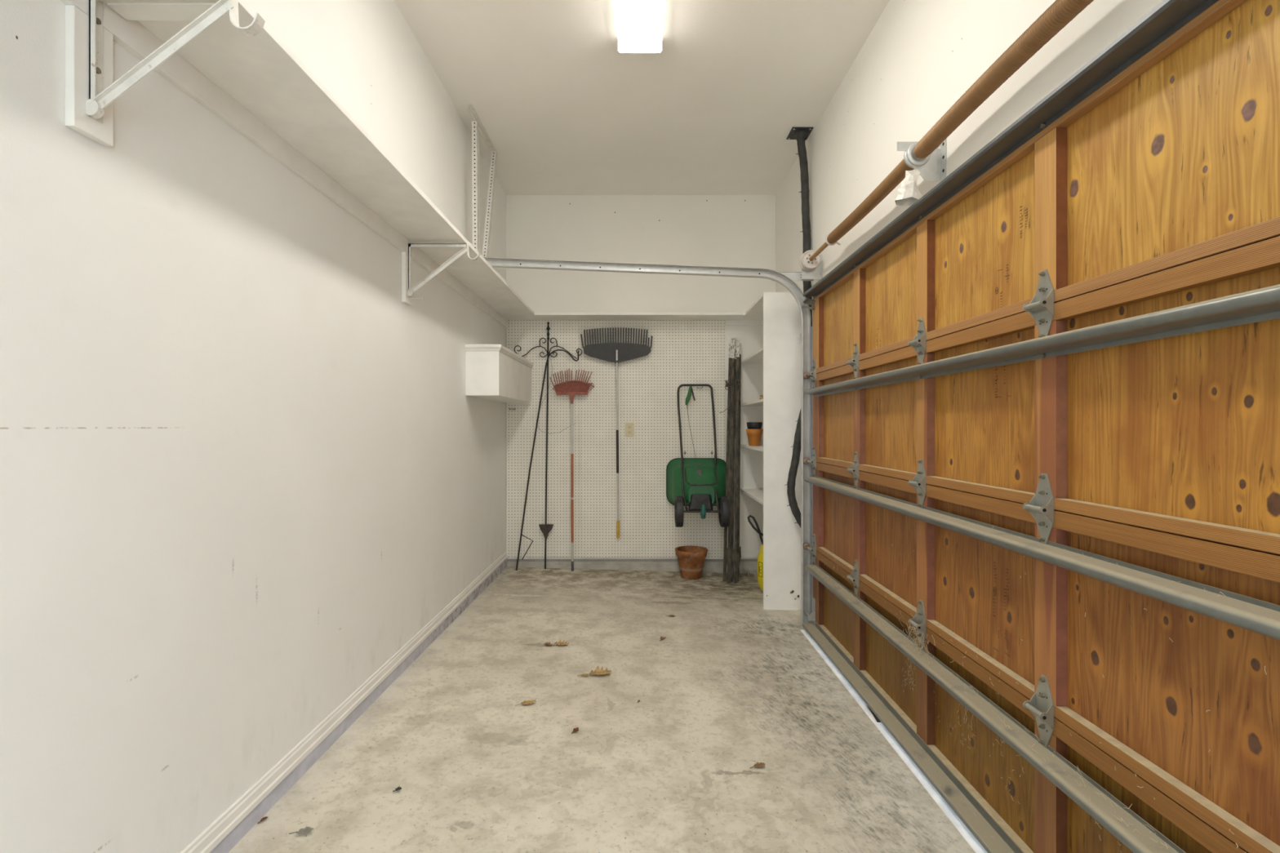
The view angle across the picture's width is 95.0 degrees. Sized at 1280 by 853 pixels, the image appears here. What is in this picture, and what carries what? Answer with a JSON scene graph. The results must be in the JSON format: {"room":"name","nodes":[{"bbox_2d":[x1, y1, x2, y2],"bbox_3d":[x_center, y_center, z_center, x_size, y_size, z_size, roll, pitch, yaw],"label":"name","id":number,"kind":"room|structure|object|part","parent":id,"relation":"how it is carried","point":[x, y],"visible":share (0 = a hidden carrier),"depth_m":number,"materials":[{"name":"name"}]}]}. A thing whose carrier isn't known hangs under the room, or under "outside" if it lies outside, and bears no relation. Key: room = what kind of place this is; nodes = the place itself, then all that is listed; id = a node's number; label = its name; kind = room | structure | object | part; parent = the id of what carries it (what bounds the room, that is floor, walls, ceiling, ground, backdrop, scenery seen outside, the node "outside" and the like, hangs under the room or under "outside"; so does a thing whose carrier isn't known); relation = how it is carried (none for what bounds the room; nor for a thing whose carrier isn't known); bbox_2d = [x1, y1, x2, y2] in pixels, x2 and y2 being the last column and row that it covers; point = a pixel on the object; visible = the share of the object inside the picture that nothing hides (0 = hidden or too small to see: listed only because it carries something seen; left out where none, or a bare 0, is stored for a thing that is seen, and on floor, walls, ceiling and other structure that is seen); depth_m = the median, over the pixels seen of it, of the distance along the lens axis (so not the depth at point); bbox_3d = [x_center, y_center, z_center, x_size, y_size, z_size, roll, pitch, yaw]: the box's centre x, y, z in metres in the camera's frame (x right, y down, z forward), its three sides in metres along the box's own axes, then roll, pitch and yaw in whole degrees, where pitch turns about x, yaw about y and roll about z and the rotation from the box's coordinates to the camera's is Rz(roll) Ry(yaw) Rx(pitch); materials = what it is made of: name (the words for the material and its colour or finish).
{"room":"garage","nodes":[
{"label":"garage","id":0,"kind":"room"},
{"bbox_2d":[0,0,506,852],"bbox_3d":[-1.198,-0.334,1.025,0.150,3.223,8.150,0,0,0],"label":"wall","id":1,"kind":"structure","parent":0,"point":[240,473],"depth_m":1.52,"materials":[{"name":"paint"}]},
{"bbox_2d":[65,0,265,146],"bbox_3d":[-0.945,-0.731,1.188,0.356,0.287,0.087,0,0,0],"label":"shelf bracket","id":2,"kind":"object","parent":1,"relation":"attached to","point":[91,90],"visible":1,"depth_m":1.18,"materials":[{"name":"white metal"}]},
{"bbox_3d":[-0.967,-0.747,1.190,0.275,0.250,0.028,0,0,0],"label":"angle arm","id":3,"kind":"part","parent":2,"relation":"part of","materials":[{"name":"white paint"}]},
{"bbox_2d":[59,0,534,328],"bbox_3d":[-0.984,-0.868,1.859,0.279,0.088,6.118,0,0,0],"label":"wall shelf","id":4,"kind":"object","parent":1,"relation":"attached to","point":[256,85],"visible":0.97,"depth_m":1.72,"materials":[{"name":"white paint"}]},
{"bbox_2d":[180,551,507,852],"bbox_3d":[-1.117,1.070,1.015,0.013,0.058,7.830,0,0,0],"label":"baseboard","id":5,"kind":"structure","parent":1,"relation":"attached to","point":[225,823],"depth_m":1.99,"materials":[{"name":"white paint"}]},
{"bbox_2d":[209,558,506,852],"bbox_3d":[-1.119,1.188,1.012,0.008,0.179,7.824,0,0,0],"label":"trim","id":6,"kind":"structure","parent":1,"relation":"attached to","point":[227,844],"depth_m":2.14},
{"bbox_2d":[401,243,479,305],"bbox_3d":[-0.945,-0.731,2.808,0.356,0.287,0.087,0,0,0],"label":"shelf bracket","id":7,"kind":"object","parent":1,"relation":"attached to","point":[407,291],"visible":1,"depth_m":2.80,"materials":[{"name":"white metal"}]},
{"bbox_3d":[-0.967,-0.747,2.810,0.275,0.250,0.028,0,0,0],"label":"angle arm","id":8,"kind":"part","parent":7,"relation":"part of","materials":[{"name":"white paint"}]},
{"bbox_2d":[464,344,533,402],"bbox_3d":[-1.006,-0.364,4.340,0.233,0.329,1.156,0,0,0],"label":"wall box","id":9,"kind":"object","parent":1,"relation":"attached to","point":[495,372],"visible":1,"depth_m":3.78,"materials":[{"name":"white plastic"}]},
{"bbox_3d":[-1.006,-0.507,4.340,0.233,0.043,1.156,0,0,0],"label":"moulding","id":10,"kind":"part","parent":9,"relation":"part of","materials":[{"name":"white paint"}]},
{"bbox_2d":[520,321,582,359],"bbox_3d":[-0.735,-0.714,4.885,0.501,0.305,0.034,0,0,0],"label":"hook","id":11,"kind":"object","parent":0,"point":[548,328],"depth_m":4.88,"materials":[{"name":"black paint"}]},
{"bbox_2d":[538,358,575,433],"bbox_3d":[-0.696,-0.251,4.875,0.324,0.624,0.002,0,0,0],"label":"wire","id":12,"kind":"object","parent":11,"relation":"hanging from","point":[550,358],"visible":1,"depth_m":4.87,"materials":[{"name":"grey metal"}]},
{"bbox_2d":[228,567,975,852],"bbox_3d":[-0.025,1.203,0.900,2.450,0.100,8.400,0,0,0],"label":"floor","id":13,"kind":"structure","parent":0,"point":[731,686],"depth_m":2.22,"materials":[{"name":"concrete"}]},
{"bbox_2d":[257,816,267,823],"bbox_3d":[-1.102,1.148,1.713,0.013,0.006,0.030,0,0,32],"label":"dry leaf","id":14,"kind":"object","parent":13,"relation":"on","point":[263,818],"visible":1,"depth_m":1.71,"materials":[{"name":"red plant"}]},
{"bbox_2d":[288,826,314,834],"bbox_3d":[-0.962,1.152,1.667,0.063,0.012,0.022,0,0,-25],"label":"dry leaf","id":15,"kind":"object","parent":13,"relation":"on","point":[305,829],"visible":1,"depth_m":1.67,"materials":[{"name":"beige plant"}]},
{"bbox_2d":[392,786,401,791],"bbox_3d":[-0.777,1.159,1.877,0.027,0.014,0.012,0,0,-29],"label":"dry leaf","id":16,"kind":"object","parent":13,"relation":"on","point":[397,788],"visible":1,"depth_m":1.88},
{"bbox_2d":[515,699,535,706],"bbox_3d":[-0.485,1.175,2.493,0.092,0.010,0.036,0,0,-34],"label":"dry leaf","id":17,"kind":"object","parent":13,"relation":"on","point":[531,701],"visible":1,"depth_m":2.50,"materials":[{"name":"brown plant"}]},
{"bbox_2d":[538,360,553,568],"bbox_3d":[-0.779,0.318,4.885,0.115,1.720,0.034,0,0,0],"label":"tool","id":18,"kind":"object","parent":13,"relation":"on","point":[545,529],"depth_m":4.88,"materials":[{"name":"black paint"}]},
{"bbox_2d":[515,349,579,570],"bbox_3d":[-0.762,0.270,4.848,0.519,1.820,0.051,0,0,-8],"label":"hook","id":19,"kind":"object","parent":13,"relation":"on","point":[551,353],"visible":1,"depth_m":4.83,"materials":[{"name":"black paint"}]},
{"bbox_3d":[-0.634,-0.589,4.865,0.264,0.102,0.011,0,0,0],"label":"hook arm","id":20,"kind":"part","parent":19,"relation":"part of","materials":[{"name":"black paint"}]},
{"bbox_2d":[549,640,568,645],"bbox_3d":[-0.436,1.177,3.199,0.101,0.020,0.080,0,0,16],"label":"dry leaf","id":21,"kind":"object","parent":13,"relation":"on","point":[559,642],"visible":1,"depth_m":3.20,"materials":[{"name":"brown plant"}]},
{"bbox_2d":[549,368,594,571],"bbox_3d":[-0.563,0.355,4.854,0.375,1.674,0.040,0,0,0],"label":"rake","id":22,"kind":"object","parent":13,"relation":"on","point":[571,388],"visible":1,"depth_m":4.86,"materials":[{"name":"red plastic"}]},
{"bbox_3d":[-0.561,0.464,4.852,0.020,1.306,0.035,0,0,-17],"label":"handle","id":23,"kind":"part","parent":22,"relation":"part of","materials":[{"name":"wood"}]},
{"bbox_2d":[571,727,578,733],"bbox_3d":[-0.255,1.186,2.291,0.020,0.008,0.046,0,0,37],"label":"dry leaf","id":24,"kind":"object","parent":13,"relation":"on","point":[576,728],"visible":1,"depth_m":2.30,"materials":[{"name":"brown plant"}]},
{"bbox_2d":[581,665,611,675],"bbox_3d":[-0.209,1.182,2.834,0.142,0.027,0.095,0,0,0],"label":"dry leaf","id":25,"kind":"object","parent":13,"relation":"on","point":[597,672],"visible":1,"depth_m":2.84,"materials":[{"name":"brown plant"}]},
{"bbox_2d":[675,546,707,579],"bbox_3d":[0.415,1.106,4.755,0.266,0.228,0.266,0,0,0],"label":"terracotta pot","id":26,"kind":"object","parent":13,"relation":"on","point":[691,559],"visible":1,"depth_m":4.67,"materials":[{"name":"orange ceramic"}]},
{"bbox_2d":[723,344,731,581],"bbox_3d":[0.712,0.272,4.760,0.025,1.910,0.268,0,0,20],"label":"fence post","id":27,"kind":"object","parent":13,"relation":"on","point":[730,345],"visible":0.88,"depth_m":4.76,"materials":[{"name":"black metal"}]},
{"bbox_2d":[725,337,734,582],"bbox_3d":[0.739,0.250,4.722,0.052,1.956,0.272,0,0,21],"label":"fence post","id":28,"kind":"object","parent":13,"relation":"on","point":[729,550],"visible":0.98,"depth_m":4.71,"materials":[{"name":"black metal"}]},
{"bbox_3d":[0.703,1.033,4.629,0.054,0.151,0.021,0,0,0],"label":"anchor plate","id":29,"kind":"part","parent":28,"relation":"part of","materials":[{"name":"green metal"}]},
{"bbox_2d":[720,378,741,413],"bbox_3d":[0.728,-0.244,4.730,0.171,0.275,0.063,0,0,0],"label":"wire","id":30,"kind":"object","parent":28,"relation":"attached to","point":[727,385],"visible":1,"depth_m":4.71,"materials":[{"name":"metal"}]},
{"bbox_2d":[730,337,736,582],"bbox_3d":[0.759,0.247,4.761,0.025,1.963,0.264,0,0,17],"label":"fence post","id":31,"kind":"object","parent":13,"relation":"on","point":[735,369],"visible":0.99,"depth_m":4.75,"materials":[{"name":"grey wood"}]},
{"bbox_2d":[710,568,756,592],"bbox_3d":[0.721,1.203,4.672,0.387,0.067,0.594,0,0,20],"label":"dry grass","id":32,"kind":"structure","parent":13,"relation":"on","point":[743,568],"depth_m":4.83,"materials":[{"name":"plant"}]},
{"bbox_2d":[732,337,739,582],"bbox_3d":[0.785,0.251,4.723,0.052,1.958,0.268,0,0,18],"label":"fence post","id":33,"kind":"object","parent":13,"relation":"on","point":[735,550],"visible":1,"depth_m":4.70,"materials":[{"name":"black metal"}]},
{"bbox_3d":[0.755,1.035,4.628,0.054,0.150,0.021,0,0,0],"label":"anchor plate","id":34,"kind":"part","parent":33,"relation":"part of","materials":[{"name":"green metal"}]},
{"bbox_2d":[737,342,741,581],"bbox_3d":[0.808,0.269,4.770,0.052,1.922,0.241,0,0,18],"label":"fence post","id":35,"kind":"object","parent":13,"relation":"on","point":[740,378],"visible":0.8,"depth_m":4.75,"materials":[{"name":"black metal"}]},
{"bbox_3d":[0.780,1.034,4.686,0.054,0.150,0.020,0,0,0],"label":"anchor plate","id":36,"kind":"part","parent":35,"relation":"part of","materials":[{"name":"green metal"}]},
{"bbox_2d":[747,515,763,591],"bbox_3d":[0.959,0.949,4.411,0.266,0.583,0.210,0,0,22],"label":"sprayer","id":37,"kind":"object","parent":13,"relation":"on","point":[760,557],"visible":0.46,"depth_m":4.36,"materials":[{"name":"yellow plastic"}]},
{"bbox_3d":[0.879,0.793,4.373,0.158,0.272,0.041,0,0,-12],"label":"pump handle","id":38,"kind":"part","parent":37,"relation":"part of","materials":[{"name":"black plastic"}]},
{"bbox_3d":[0.985,1.060,4.400,0.210,0.362,0.210,0,0,0],"label":"tank","id":39,"kind":"part","parent":37,"relation":"part of","materials":[{"name":"yellow plastic"}]},
{"bbox_2d":[749,762,765,768],"bbox_3d":[0.422,1.217,2.107,0.062,0.011,0.031,0,0,0],"label":"dry leaf","id":40,"kind":"object","parent":13,"relation":"on","point":[760,764],"visible":1,"depth_m":2.11,"materials":[{"name":"brown plant"}]},
{"bbox_2d":[724,292,800,610],"bbox_3d":[0.927,0.168,4.455,0.423,2.160,0.949,0,0,0],"label":"shelving unit","id":41,"kind":"object","parent":13,"relation":"on","point":[779,313],"visible":0.83,"depth_m":3.98,"materials":[{"name":"white wood"}]},
{"bbox_3d":[0.991,0.530,4.468,0.296,0.019,0.925,0,0,0],"label":"shelf","id":42,"kind":"part","parent":41,"relation":"part of","materials":[{"name":"white wood"}]},
{"bbox_3d":[0.991,0.163,4.468,0.296,0.019,0.925,0,0,0],"label":"shelf","id":43,"kind":"part","parent":41,"relation":"part of","materials":[{"name":"white wood"}]},
{"bbox_3d":[0.991,-0.180,4.468,0.296,0.019,0.925,0,0,0],"label":"shelf","id":44,"kind":"part","parent":41,"relation":"part of","materials":[{"name":"white wood"}]},
{"bbox_3d":[0.990,-0.901,4.468,0.299,0.019,0.925,0,0,0],"label":"shelf","id":45,"kind":"part","parent":41,"relation":"part of","materials":[{"name":"white wood"}]},
{"bbox_3d":[0.991,-0.534,4.468,0.296,0.019,0.925,0,0,0],"label":"shelf","id":46,"kind":"part","parent":41,"relation":"part of","materials":[{"name":"white wood"}]},
{"bbox_2d":[746,428,763,445],"bbox_3d":[0.905,0.086,4.640,0.132,0.133,0.132,0,0,0],"label":"flower pot","id":47,"kind":"object","parent":41,"relation":"on","point":[754,436],"visible":0.83,"depth_m":4.60,"materials":[{"name":"orange ceramic"}]},
{"bbox_2d":[746,422,762,429],"bbox_3d":[0.905,0.042,4.640,0.125,0.152,0.125,0,0,0],"label":"flower pot","id":48,"kind":"object","parent":47,"relation":"in","point":[751,425],"visible":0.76,"depth_m":4.59,"materials":[{"name":"black plastic"}]},
{"bbox_3d":[0.984,0.168,3.995,0.288,2.160,0.020,0,0,0],"label":"panel","id":49,"kind":"part","parent":41,"relation":"part of","materials":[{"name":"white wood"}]},
{"bbox_2d":[800,629,987,852],"bbox_3d":[1.025,1.249,1.190,0.082,0.006,4.820,0,0,0],"label":"trim","id":50,"kind":"structure","parent":13,"relation":"on","point":[948,811],"depth_m":2.18,"materials":[{"name":"paint"}]},
{"bbox_2d":[866,705,880,722],"bbox_3d":[1.014,1.241,2.545,0.016,0.013,0.151,0,0,6],"label":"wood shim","id":51,"kind":"object","parent":50,"relation":"on","point":[877,720],"visible":0.47,"depth_m":2.50,"materials":[{"name":"wood"}]},
{"bbox_2d":[506,195,775,559],"bbox_3d":[0.008,-0.324,5.005,2.262,3.243,0.150,0,0,0],"label":"wall","id":52,"kind":"structure","parent":0,"point":[704,230],"depth_m":4.93,"materials":[{"name":"paint"}]},
{"bbox_2d":[506,320,579,557],"bbox_3d":[-0.813,0.102,4.921,0.613,1.986,0.006,0,0,0],"label":"pegboard","id":53,"kind":"object","parent":52,"relation":"attached to","point":[521,422],"visible":0.86,"depth_m":4.92,"materials":[{"name":"white wood"}]},
{"bbox_2d":[502,311,745,319],"bbox_3d":[-0.142,-0.899,4.799,1.962,0.026,0.262,0,0,0],"label":"wall shelf","id":54,"kind":"object","parent":52,"relation":"attached to","point":[538,316],"visible":0.83,"depth_m":4.75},
{"bbox_2d":[506,559,757,573],"bbox_3d":[0.008,1.206,4.927,2.262,0.184,0.006,0,0,0],"label":"trim","id":55,"kind":"structure","parent":52,"relation":"attached to","point":[660,565],"depth_m":4.92,"materials":[{"name":"grey concrete"}]},
{"bbox_2d":[579,320,724,557],"bbox_3d":[0.105,0.103,4.921,1.217,1.989,0.006,0,0,0],"label":"pegboard","id":56,"kind":"object","parent":52,"relation":"attached to","point":[682,352],"visible":0.86,"depth_m":4.92,"materials":[{"name":"white wood"}]},
{"bbox_2d":[625,422,634,436],"bbox_3d":[-0.086,0.026,4.913,0.072,0.116,0.010,0,0,0],"label":"electrical outlet","id":57,"kind":"object","parent":56,"relation":"attached to","point":[629,427],"visible":1,"depth_m":4.91,"materials":[{"name":"beige plastic"}]},
{"bbox_2d":[627,425,631,433],"bbox_3d":[-0.086,0.026,4.910,0.034,0.070,0.004,0,0,0],"label":"socket","id":58,"kind":"object","parent":57,"relation":"attached to","point":[629,427],"depth_m":4.91,"materials":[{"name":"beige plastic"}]},
{"bbox_3d":[0.498,-0.323,4.888,0.044,0.017,0.067,0,0,0],"label":"hook","id":59,"kind":"object","parent":56,"relation":"attached to","visible":0},
{"bbox_2d":[666,383,729,527],"bbox_3d":[0.475,0.214,4.660,0.515,1.133,0.440,0,0,0],"label":"spreader","id":60,"kind":"object","parent":59,"relation":"hanging from","point":[699,484],"visible":0.99,"depth_m":4.65,"materials":[{"name":"green plastic"}]},
{"bbox_3d":[0.404,-0.256,4.838,0.066,0.161,0.037,0,0,-34],"label":"control lever","id":61,"kind":"part","parent":60,"relation":"part of","materials":[{"name":"green plastic"}]},
{"bbox_3d":[0.467,-0.024,4.805,0.319,0.657,0.148,0,0,0],"label":"handle","id":62,"kind":"part","parent":60,"relation":"part of","materials":[{"name":"metal"}]},
{"bbox_3d":[0.469,0.425,4.636,0.074,0.156,0.096,0,0,0],"label":"slide plate","id":63,"kind":"part","parent":60,"relation":"part of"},
{"bbox_3d":[0.473,0.443,4.649,0.293,0.434,0.240,0,0,0],"label":"frame","id":64,"kind":"part","parent":60,"relation":"part of","materials":[{"name":"metal"}]},
{"bbox_3d":[-0.192,-0.515,4.871,0.028,0.015,0.069,0,0,0],"label":"hook","id":65,"kind":"object","parent":56,"relation":"attached to","visible":0},
{"bbox_2d":[580,327,652,537],"bbox_3d":[-0.194,0.052,4.865,0.597,1.750,0.056,0,0,0],"label":"rake","id":66,"kind":"object","parent":65,"relation":"hanging from","point":[616,353],"visible":1,"depth_m":4.86,"materials":[{"name":"grey plastic"}]},
{"bbox_3d":[-0.189,0.077,4.862,0.022,1.420,0.051,0,0,16],"label":"handle","id":67,"kind":"part","parent":66,"relation":"part of","materials":[{"name":"metal"}]},
{"bbox_2d":[741,550,759,557],"bbox_3d":[0.937,1.070,4.923,0.404,0.058,0.013,0,0,0],"label":"baseboard","id":68,"kind":"structure","parent":52,"relation":"attached to","point":[744,553],"depth_m":4.92,"materials":[{"name":"white paint"}]},
{"bbox_2d":[394,0,889,195],"bbox_3d":[0.025,-2.005,1.025,2.650,0.120,8.150,0,0,0],"label":"ceiling","id":69,"kind":"structure","parent":0,"point":[562,112],"depth_m":3.33,"materials":[{"name":"paint"}]},
{"bbox_2d":[466,104,497,257],"bbox_3d":[-1.012,-1.424,3.835,0.085,1.042,0.590,0,0,0],"label":"hanger","id":70,"kind":"object","parent":69,"relation":"hanging from","point":[477,125],"visible":0.71,"depth_m":3.72,"materials":[{"name":"white paint"}]},
{"bbox_2d":[483,257,813,627],"bbox_3d":[0.054,0.097,3.675,2.080,2.308,0.090,0,0,0],"label":"door track","id":71,"kind":"object","parent":70,"relation":"attached to","point":[786,279],"visible":0.92,"depth_m":3.68,"materials":[{"name":"grey metal"}]},
{"bbox_2d":[615,0,664,53],"bbox_3d":[0.000,-1.907,2.330,0.222,0.075,1.224,0,0,0],"label":"ceiling light","id":72,"kind":"object","parent":69,"relation":"attached to","point":[639,22],"visible":1,"depth_m":2.75,"materials":[{"name":"white paint"}]},
{"bbox_2d":[775,0,1163,325],"bbox_3d":[1.214,-0.324,1.025,0.150,3.243,8.150,0,0,0],"label":"wall","id":73,"kind":"structure","parent":0,"point":[919,57],"depth_m":2.46,"materials":[{"name":"paint"}]},
{"bbox_2d":[784,127,813,527],"bbox_3d":[1.073,-0.560,3.888,0.238,2.769,0.155,0,0,0],"label":"insulated pipe","id":74,"kind":"object","parent":73,"relation":"attached to","point":[801,135],"visible":0.63,"depth_m":3.87,"materials":[{"name":"black plastic"}]},
{"bbox_2d":[799,0,1093,279],"bbox_3d":[1.055,-1.017,1.200,0.167,0.190,5.000,0,0,0],"label":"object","id":75,"kind":"object","parent":73,"relation":"attached to","point":[924,156],"visible":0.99,"depth_m":1.98,"materials":[{"name":"brown wood"}]},
{"bbox_3d":[1.075,-0.997,3.670,0.129,0.150,0.003,0,0,0],"label":"bearing plate","id":76,"kind":"part","parent":75,"relation":"part of","materials":[{"name":"metal"}]},
{"bbox_2d":[894,169,921,205],"bbox_3d":[1.002,-0.901,2.199,0.080,0.128,0.081,0,0,-44],"label":"crumpled paper","id":77,"kind":"object","parent":75,"relation":"hanging from","point":[908,193],"visible":0.98,"depth_m":2.19,"materials":[{"name":"white paper"}]},
{"bbox_2d":[801,0,1279,852],"bbox_3d":[1.053,0.186,1.240,0.107,2.077,4.920,0,0,0],"label":"door","id":78,"kind":"structure","parent":73,"relation":"in","point":[1070,340],"depth_m":1.44,"materials":[{"name":"brown wood"}]},
{"bbox_3d":[1.079,1.202,1.200,0.029,0.040,4.840,0,0,0],"label":"rail","id":79,"kind":"part","parent":78,"relation":"part of","materials":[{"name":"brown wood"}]},
{"bbox_3d":[1.079,-0.809,1.200,0.029,0.084,4.840,0,0,0],"label":"rail","id":80,"kind":"part","parent":78,"relation":"part of","materials":[{"name":"brown wood"}]},
{"bbox_3d":[1.079,0.772,1.200,0.029,0.044,4.840,0,0,0],"label":"rail","id":81,"kind":"part","parent":78,"relation":"part of","materials":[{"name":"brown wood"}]},
{"bbox_3d":[1.079,0.239,1.200,0.029,0.044,4.840,0,0,0],"label":"rail","id":82,"kind":"part","parent":78,"relation":"part of","materials":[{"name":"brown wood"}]},
{"bbox_3d":[1.079,0.732,1.200,0.029,0.030,4.840,0,0,0],"label":"rail","id":83,"kind":"part","parent":78,"relation":"part of","materials":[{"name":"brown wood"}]},
{"bbox_3d":[1.079,-0.295,1.200,0.029,0.044,4.840,0,0,0],"label":"rail","id":84,"kind":"part","parent":78,"relation":"part of","materials":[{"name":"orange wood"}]},
{"bbox_3d":[1.079,0.199,1.200,0.029,0.030,4.840,0,0,0],"label":"rail","id":85,"kind":"part","parent":78,"relation":"part of","materials":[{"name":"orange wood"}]},
{"bbox_3d":[1.079,-0.335,1.200,0.029,0.030,4.840,0,0,0],"label":"rail","id":86,"kind":"part","parent":78,"relation":"part of","materials":[{"name":"brown wood"}]}
]}

